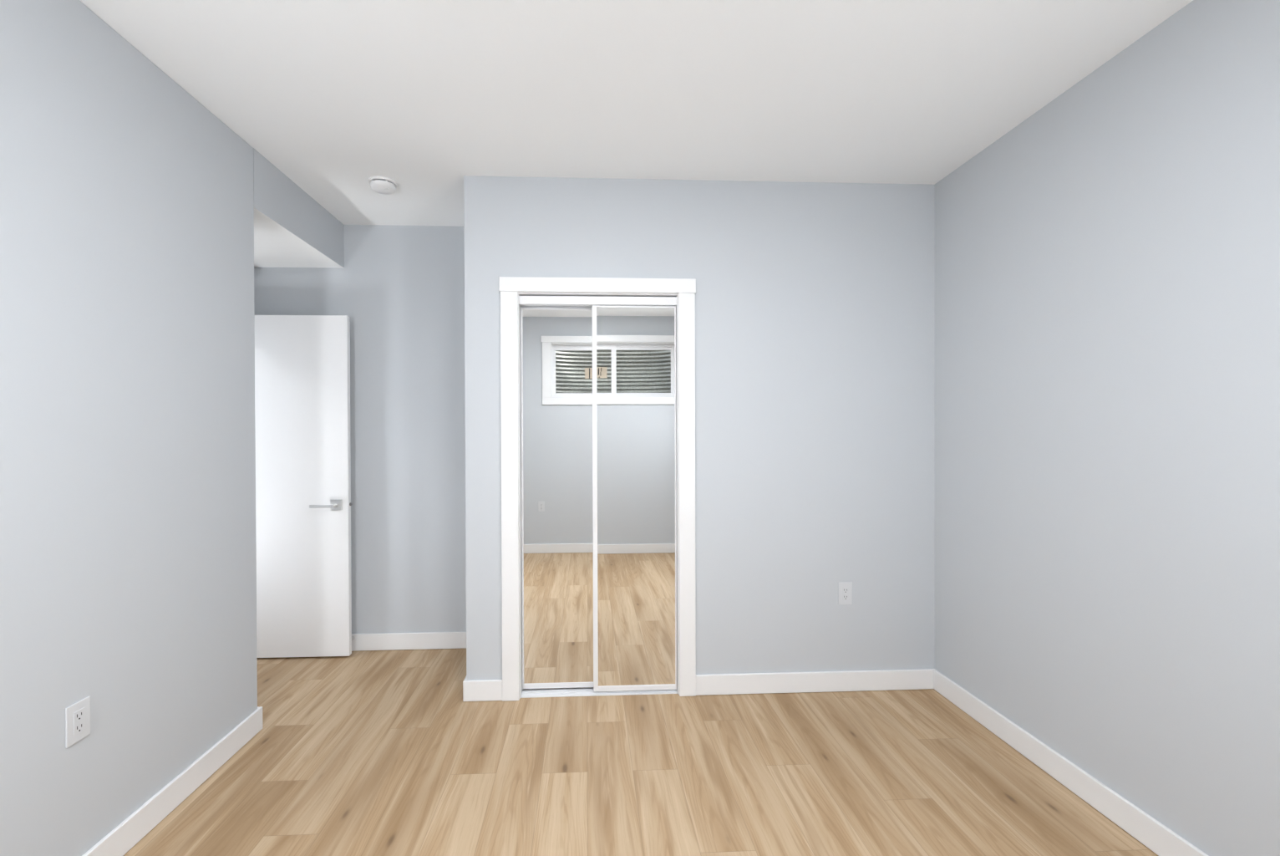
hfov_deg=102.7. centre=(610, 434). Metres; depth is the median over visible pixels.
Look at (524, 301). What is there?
door track
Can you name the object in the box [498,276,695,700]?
door frame
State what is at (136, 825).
baseboard
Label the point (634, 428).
mirror door
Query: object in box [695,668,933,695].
baseboard
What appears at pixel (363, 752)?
floor
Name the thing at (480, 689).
baseboard
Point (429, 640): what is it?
baseboard
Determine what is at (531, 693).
door track
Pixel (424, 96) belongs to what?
ceiling
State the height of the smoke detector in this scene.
0.041 m
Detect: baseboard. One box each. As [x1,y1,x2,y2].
[81,706,262,855]
[351,631,466,650]
[462,675,502,700]
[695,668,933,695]
[932,668,1208,855]
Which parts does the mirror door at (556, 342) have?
rail, rail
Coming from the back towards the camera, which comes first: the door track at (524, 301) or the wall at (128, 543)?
the door track at (524, 301)
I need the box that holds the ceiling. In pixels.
[79,0,1193,226]
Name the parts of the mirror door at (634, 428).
rail, rail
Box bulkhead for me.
[253,147,344,268]
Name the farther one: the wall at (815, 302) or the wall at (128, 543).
the wall at (815, 302)
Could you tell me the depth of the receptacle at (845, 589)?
2.64 m
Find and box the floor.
[123,648,1158,855]
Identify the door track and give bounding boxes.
[518,295,676,307]
[520,687,677,697]
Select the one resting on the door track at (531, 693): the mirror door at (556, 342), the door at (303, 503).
the mirror door at (556, 342)
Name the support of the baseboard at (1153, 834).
attached to the wall at (1107, 266)
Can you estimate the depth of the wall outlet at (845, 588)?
2.64 m
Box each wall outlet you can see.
[65,695,90,747]
[838,581,852,604]
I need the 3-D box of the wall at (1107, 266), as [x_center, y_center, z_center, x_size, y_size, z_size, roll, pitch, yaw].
[1.806,0.018,1.487,0.120,2.626,3.879,0,0,-3]
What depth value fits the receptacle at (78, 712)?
1.49 m
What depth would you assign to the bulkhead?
2.72 m
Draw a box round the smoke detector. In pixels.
[368,175,397,194]
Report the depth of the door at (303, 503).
3.04 m
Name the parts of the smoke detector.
mounting plate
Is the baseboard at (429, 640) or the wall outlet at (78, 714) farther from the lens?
the baseboard at (429, 640)
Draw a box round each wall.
[0,0,257,855]
[253,224,466,633]
[463,175,934,680]
[934,0,1279,855]
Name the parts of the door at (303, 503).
lever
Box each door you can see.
[254,314,352,657]
[520,307,593,688]
[592,304,676,690]
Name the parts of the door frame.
casing, head casing, casing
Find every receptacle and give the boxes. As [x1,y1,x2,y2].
[73,706,85,736]
[842,586,848,599]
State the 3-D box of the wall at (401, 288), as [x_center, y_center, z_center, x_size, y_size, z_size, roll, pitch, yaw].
[-0.376,0.015,3.271,4.080,2.626,0.120,0,0,-3]

